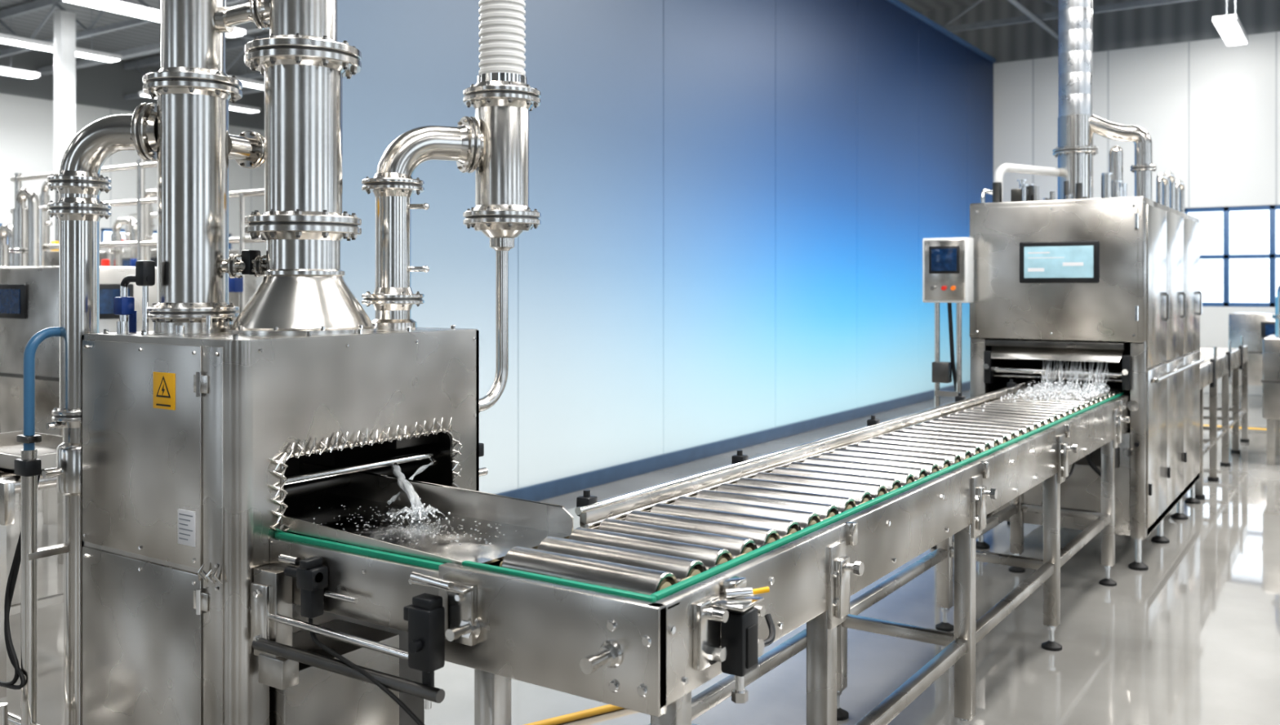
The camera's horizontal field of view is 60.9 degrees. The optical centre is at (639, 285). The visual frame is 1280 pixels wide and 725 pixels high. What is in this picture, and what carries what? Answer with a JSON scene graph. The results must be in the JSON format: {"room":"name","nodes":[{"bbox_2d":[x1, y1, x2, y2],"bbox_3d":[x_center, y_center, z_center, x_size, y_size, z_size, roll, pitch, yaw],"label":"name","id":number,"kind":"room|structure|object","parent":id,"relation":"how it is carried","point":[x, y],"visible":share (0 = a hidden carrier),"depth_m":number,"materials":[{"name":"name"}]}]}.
{"room":"factory floor","nodes":[
{"label":"factory floor","id":0,"kind":"room"},
{"bbox_2d":[0,43,266,288],"bbox_3d":[-14.258,-1.500,16.569,0.150,6.100,23.600,0,0,34],"label":"wall","id":1,"kind":"structure","parent":0,"point":[26,105],"depth_m":21.42,"materials":[{"name":"metal"}]},
{"bbox_2d":[101,227,231,249],"bbox_3d":[-9.963,-0.550,22.960,0.110,1.200,3.000,0,0,34],"label":"pipe","id":2,"kind":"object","parent":1,"relation":"in","point":[103,229],"depth_m":21.87,"materials":[{"name":"silver metal"}]},
{"bbox_2d":[0,0,999,81],"bbox_3d":[-2.575,-4.600,8.718,28.000,0.100,23.600,0,0,34],"label":"ceiling","id":3,"kind":"structure","parent":0,"point":[24,25],"depth_m":19.23,"materials":[{"name":"metal"}]},
{"bbox_2d":[0,6,39,79],"bbox_3d":[-10.699,-3.994,17.069,0.300,1.112,2.400,0,0,34],"label":"ceiling light","id":4,"kind":"object","parent":3,"relation":"hanging from","point":[3,70],"depth_m":17.73,"materials":[{"name":"white plastic"}]},
{"bbox_2d":[0,7,122,62],"bbox_3d":[-8.707,-3.994,15.730,0.300,1.112,2.400,0,0,34],"label":"ceiling light","id":5,"kind":"object","parent":3,"relation":"hanging from","point":[8,39],"depth_m":15.78,"materials":[{"name":"white plastic"}]},
{"bbox_2d":[0,0,247,57],"bbox_3d":[-0.790,-4.135,11.374,27.900,0.730,0.100,0,0,34],"label":"roof truss","id":6,"kind":"object","parent":3,"relation":"attached to","point":[39,5],"visible":0.54,"depth_m":16.98,"materials":[{"name":"metal"}]},
{"bbox_2d":[62,0,245,37],"bbox_3d":[-6.217,-3.994,14.057,0.300,1.112,2.400,0,0,34],"label":"ceiling light","id":7,"kind":"object","parent":3,"relation":"hanging from","point":[113,6],"depth_m":13.62,"materials":[{"name":"white plastic"}]},
{"bbox_2d":[124,34,269,99],"bbox_3d":[1.162,-4.135,14.279,27.900,0.730,0.100,0,0,34],"label":"roof truss","id":8,"kind":"object","parent":3,"relation":"attached to","point":[237,44],"visible":0.09,"depth_m":20.21,"materials":[{"name":"metal"}]},
{"bbox_2d":[138,53,260,113],"bbox_3d":[-8.300,-3.994,20.638,0.300,1.112,2.400,0,0,34],"label":"ceiling light","id":9,"kind":"object","parent":3,"relation":"hanging from","point":[234,107],"depth_m":21.25,"materials":[{"name":"white plastic"}]},
{"bbox_2d":[227,23,264,89],"bbox_3d":[-6.308,-3.994,19.299,0.300,1.112,2.400,0,0,34],"label":"ceiling light","id":10,"kind":"object","parent":3,"relation":"hanging from","point":[246,82],"depth_m":18.63,"materials":[{"name":"white plastic"}]},
{"bbox_2d":[36,0,1058,94],"bbox_3d":[-2.561,-3.897,8.739,27.900,0.405,23.450,0,0,34],"label":"roof truss","id":11,"kind":"object","parent":3,"relation":"attached to","point":[251,28],"visible":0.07,"depth_m":18.62,"materials":[{"name":"metal"}]},
{"bbox_2d":[933,0,1196,32],"bbox_3d":[3.114,-4.135,17.184,27.900,0.730,0.100,0,0,34],"label":"roof truss","id":12,"kind":"object","parent":3,"relation":"attached to","point":[1143,3],"visible":0.06,"depth_m":15.41,"materials":[{"name":"metal"}]},
{"bbox_2d":[1212,0,1248,45],"bbox_3d":[7.386,-3.844,13.591,0.260,1.412,1.500,0,0,34],"label":"ceiling light","id":13,"kind":"object","parent":3,"relation":"hanging from","point":[1230,28],"depth_m":13.35,"materials":[{"name":"white plastic"}]},
{"bbox_2d":[0,389,1279,724],"bbox_3d":[-2.575,1.599,8.718,28.000,0.103,23.600,0,0,34],"label":"floor","id":14,"kind":"structure","parent":0,"point":[1192,637],"depth_m":4.79,"materials":[{"name":"grey concrete"}]},
{"bbox_2d":[0,186,42,511],"bbox_3d":[-4.409,0.423,7.773,0.930,2.255,0.385,0,0,34],"label":"machine","id":15,"kind":"object","parent":14,"relation":"on","point":[22,250],"visible":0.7,"depth_m":7.76,"materials":[{"name":"metal"}]},
{"bbox_2d":[0,471,63,697],"bbox_3d":[-4.375,1.140,5.771,5.300,0.820,0.650,0,0,34],"label":"conveyor","id":16,"kind":"object","parent":14,"relation":"on","point":[10,483],"visible":0.17,"depth_m":4.10,"materials":[{"name":"metal"}]},
{"bbox_2d":[0,430,62,473],"bbox_3d":[-3.669,0.695,5.297,3.400,0.070,0.400,0,0,34],"label":"trays","id":17,"kind":"object","parent":16,"relation":"on","point":[11,449],"visible":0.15,"depth_m":4.75,"materials":[{"name":"metal"}]},
{"bbox_2d":[0,326,67,724],"bbox_3d":[-1.829,0.833,3.105,0.649,1.434,0.300,0,0,34],"label":"hose","id":18,"kind":"object","parent":14,"relation":"on","point":[28,466],"visible":0.93,"depth_m":2.98,"materials":[{"name":"rubber"}]},
{"bbox_2d":[53,10,75,240],"bbox_3d":[-7.905,-1.100,14.950,0.360,5.300,0.360,0,0,34],"label":"steel column","id":19,"kind":"structure","parent":14,"relation":"on","point":[64,22],"depth_m":14.88,"materials":[{"name":"white metal"}]},
{"bbox_2d":[26,180,107,266],"bbox_3d":[-6.197,0.223,11.388,1.430,2.655,0.529,0,0,34],"label":"machine","id":20,"kind":"object","parent":14,"relation":"on","point":[51,258],"visible":0.15,"depth_m":11.24,"materials":[{"name":"metal"}]},
{"bbox_2d":[0,266,156,564],"bbox_3d":[-3.524,0.720,6.580,1.230,1.660,0.629,0,0,34],"label":"machine","id":21,"kind":"object","parent":14,"relation":"on","point":[29,295],"visible":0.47,"depth_m":6.22,"materials":[{"name":"metal"}]},
{"bbox_2d":[41,102,156,724],"bbox_3d":[-1.514,0.517,3.087,0.324,2.066,0.174,0,0,3],"label":"pipe","id":22,"kind":"object","parent":14,"relation":"on","point":[79,183],"visible":0.85,"depth_m":3.05,"materials":[{"name":"metal"}]},
{"bbox_2d":[99,196,156,250],"bbox_3d":[-7.701,0.072,17.218,2.030,2.955,1.029,0,0,34],"label":"machine","id":23,"kind":"object","parent":14,"relation":"on","point":[127,234],"visible":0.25,"depth_m":17.29,"materials":[{"name":"metal"}]},
{"bbox_2d":[9,158,266,313],"bbox_3d":[-4.186,0.250,9.011,4.200,2.600,0.170,0,0,34],"label":"rack","id":24,"kind":"object","parent":14,"relation":"on","point":[235,285],"visible":0.25,"depth_m":9.03,"materials":[{"name":"metal"}]},
{"bbox_2d":[101,188,239,324],"bbox_3d":[-4.593,0.323,10.189,1.630,2.455,0.829,0,0,34],"label":"machine","id":25,"kind":"object","parent":14,"relation":"on","point":[115,253],"visible":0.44,"depth_m":10.30,"materials":[{"name":"metal"}]},
{"bbox_2d":[99,213,256,305],"bbox_3d":[-5.993,0.172,14.022,2.030,2.755,1.029,0,0,34],"label":"machine","id":26,"kind":"object","parent":14,"relation":"on","point":[250,280],"visible":0.02,"depth_m":13.76,"materials":[{"name":"metal"}]},
{"bbox_2d":[81,324,488,724],"bbox_3d":[-0.981,0.834,3.130,0.720,1.433,0.919,0,0,34],"label":"cabinet","id":27,"kind":"object","parent":14,"relation":"on","point":[193,445],"visible":0.88,"depth_m":2.79,"materials":[{"name":"metal"}]},
{"bbox_2d":[113,260,212,335],"bbox_3d":[-1.328,-0.119,2.991,0.201,0.501,0.308,0,0,-42],"label":"cluster","id":28,"kind":"object","parent":27,"relation":"on","point":[123,305],"visible":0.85,"depth_m":2.98,"materials":[{"name":"silver metal"}]},
{"bbox_2d":[142,0,269,333],"bbox_3d":[-1.133,-1.810,3.187,0.355,3.881,0.583,0,0,34],"label":"pipe","id":29,"kind":"object","parent":27,"relation":"on","point":[193,90],"visible":0.86,"depth_m":3.00,"materials":[{"name":"metal"}]},
{"bbox_2d":[226,0,377,335],"bbox_3d":[-0.942,-1.810,3.050,0.404,3.881,0.404,0,0,34],"label":"exhaust stack","id":30,"kind":"object","parent":27,"relation":"on","point":[303,64],"visible":1,"depth_m":2.95,"materials":[{"name":"metal"}]},
{"bbox_2d":[361,115,484,329],"bbox_3d":[-0.669,-0.199,3.336,0.361,0.659,0.186,0,0,-26],"label":"pipe","id":31,"kind":"object","parent":27,"relation":"on","point":[393,299],"visible":1,"depth_m":3.26,"materials":[{"name":"metal"}]},
{"bbox_2d":[282,460,573,566],"bbox_3d":[-0.682,0.633,2.777,1.010,0.234,0.368,0,0,34],"label":"tray","id":32,"kind":"object","parent":27,"relation":"on","point":[480,526],"visible":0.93,"depth_m":2.73,"materials":[{"name":"metal"}]},
{"bbox_2d":[385,461,450,524],"bbox_3d":[-0.600,0.552,2.938,0.163,0.097,0.512,0,0,-12],"label":"water","id":33,"kind":"object","parent":32,"relation":"on","point":[417,511],"visible":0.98,"depth_m":2.84,"materials":[{"name":"white liquid"}]},
{"bbox_2d":[462,0,541,412],"bbox_3d":[-0.447,-1.698,3.436,0.246,4.204,0.281,0,0,34],"label":"pipe","id":34,"kind":"object","parent":27,"relation":"attached to","point":[501,98],"visible":0.98,"depth_m":3.38,"materials":[{"name":"metal"}]},
{"bbox_2d":[523,703,624,724],"bbox_3d":[-0.718,1.536,3.765,1.743,0.026,0.314,0,0,-12],"label":"floor marking","id":35,"kind":"object","parent":14,"relation":"on","point":[607,708],"visible":0.48,"depth_m":3.88,"materials":[{"name":"yellow paint"}]},
{"bbox_2d":[249,378,1129,724],"bbox_3d":[1.037,1.032,4.460,1.247,1.035,5.340,0,0,34],"label":"conveyor","id":36,"kind":"object","parent":14,"relation":"on","point":[662,590],"visible":0.95,"depth_m":2.63,"materials":[{"name":"metal"}]},
{"bbox_2d":[982,360,1110,411],"bbox_3d":[2.051,0.500,5.526,0.390,0.162,1.384,0,0,34],"label":"water spray","id":37,"kind":"object","parent":36,"relation":"on","point":[1085,389],"visible":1,"depth_m":5.98,"materials":[{"name":"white liquid"}]},
{"bbox_2d":[922,237,973,549],"bbox_3d":[1.813,0.635,6.401,0.270,1.830,0.176,0,0,34],"label":"control panel","id":38,"kind":"object","parent":14,"relation":"on","point":[948,263],"visible":0.84,"depth_m":6.35,"materials":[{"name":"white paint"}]},
{"bbox_2d":[969,0,1204,570],"bbox_3d":[2.968,-1.107,7.067,1.112,5.313,2.448,0,0,34],"label":"machine","id":39,"kind":"object","parent":14,"relation":"on","point":[1113,278],"visible":0.9,"depth_m":6.27,"materials":[{"name":"metal"}]},
{"bbox_2d":[1195,336,1248,499],"bbox_3d":[4.841,1.020,9.482,0.538,1.060,3.660,0,0,34],"label":"conveyor","id":40,"kind":"object","parent":14,"relation":"on","point":[1218,362],"visible":0.35,"depth_m":9.33,"materials":[{"name":"metal"}]},
{"bbox_2d":[1228,311,1275,408],"bbox_3d":[8.178,0.950,13.776,1.230,1.200,0.829,0,0,34],"label":"machine","id":41,"kind":"object","parent":14,"relation":"on","point":[1254,327],"visible":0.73,"depth_m":13.64,"materials":[{"name":"metal"}]},
{"bbox_2d":[1261,284,1279,465],"bbox_3d":[5.933,0.748,9.502,0.830,1.605,0.829,0,0,34],"label":"machine","id":42,"kind":"object","parent":14,"relation":"on","point":[1271,344],"visible":1,"depth_m":9.38,"materials":[{"name":"metal"}]},
{"bbox_2d":[337,0,993,493],"bbox_3d":[1.832,-1.000,11.799,0.120,5.100,13.530,0,0,34],"label":"wall","id":43,"kind":"structure","parent":0,"point":[737,201],"depth_m":9.50,"materials":[{"name":"blue paint"}]},
{"bbox_2d":[496,381,970,501],"bbox_3d":[1.873,1.490,11.723,0.028,0.120,13.450,0,0,34],"label":"baseboard","id":44,"kind":"structure","parent":43,"relation":"attached to","point":[546,490],"depth_m":9.67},
{"bbox_2d":[886,0,995,62],"bbox_3d":[1.832,-3.580,11.781,0.180,0.060,13.500,0,0,34],"label":"trim","id":45,"kind":"structure","parent":43,"relation":"on","point":[896,2],"depth_m":15.11,"materials":[{"name":"blue metal"}]},
{"bbox_2d":[918,0,1279,395],"bbox_3d":[4.048,-1.500,18.575,28.000,6.100,0.150,0,0,34],"label":"wall","id":46,"kind":"structure","parent":0,"point":[1209,108],"depth_m":15.99,"materials":[{"name":"metal"}]},
{"bbox_2d":[1184,204,1279,306],"bbox_3d":[8.904,-0.415,15.312,2.300,1.430,0.110,0,0,34],"label":"window","id":47,"kind":"structure","parent":46,"relation":"in","point":[1272,255],"depth_m":15.49,"materials":[{"name":"metal"}]}
]}

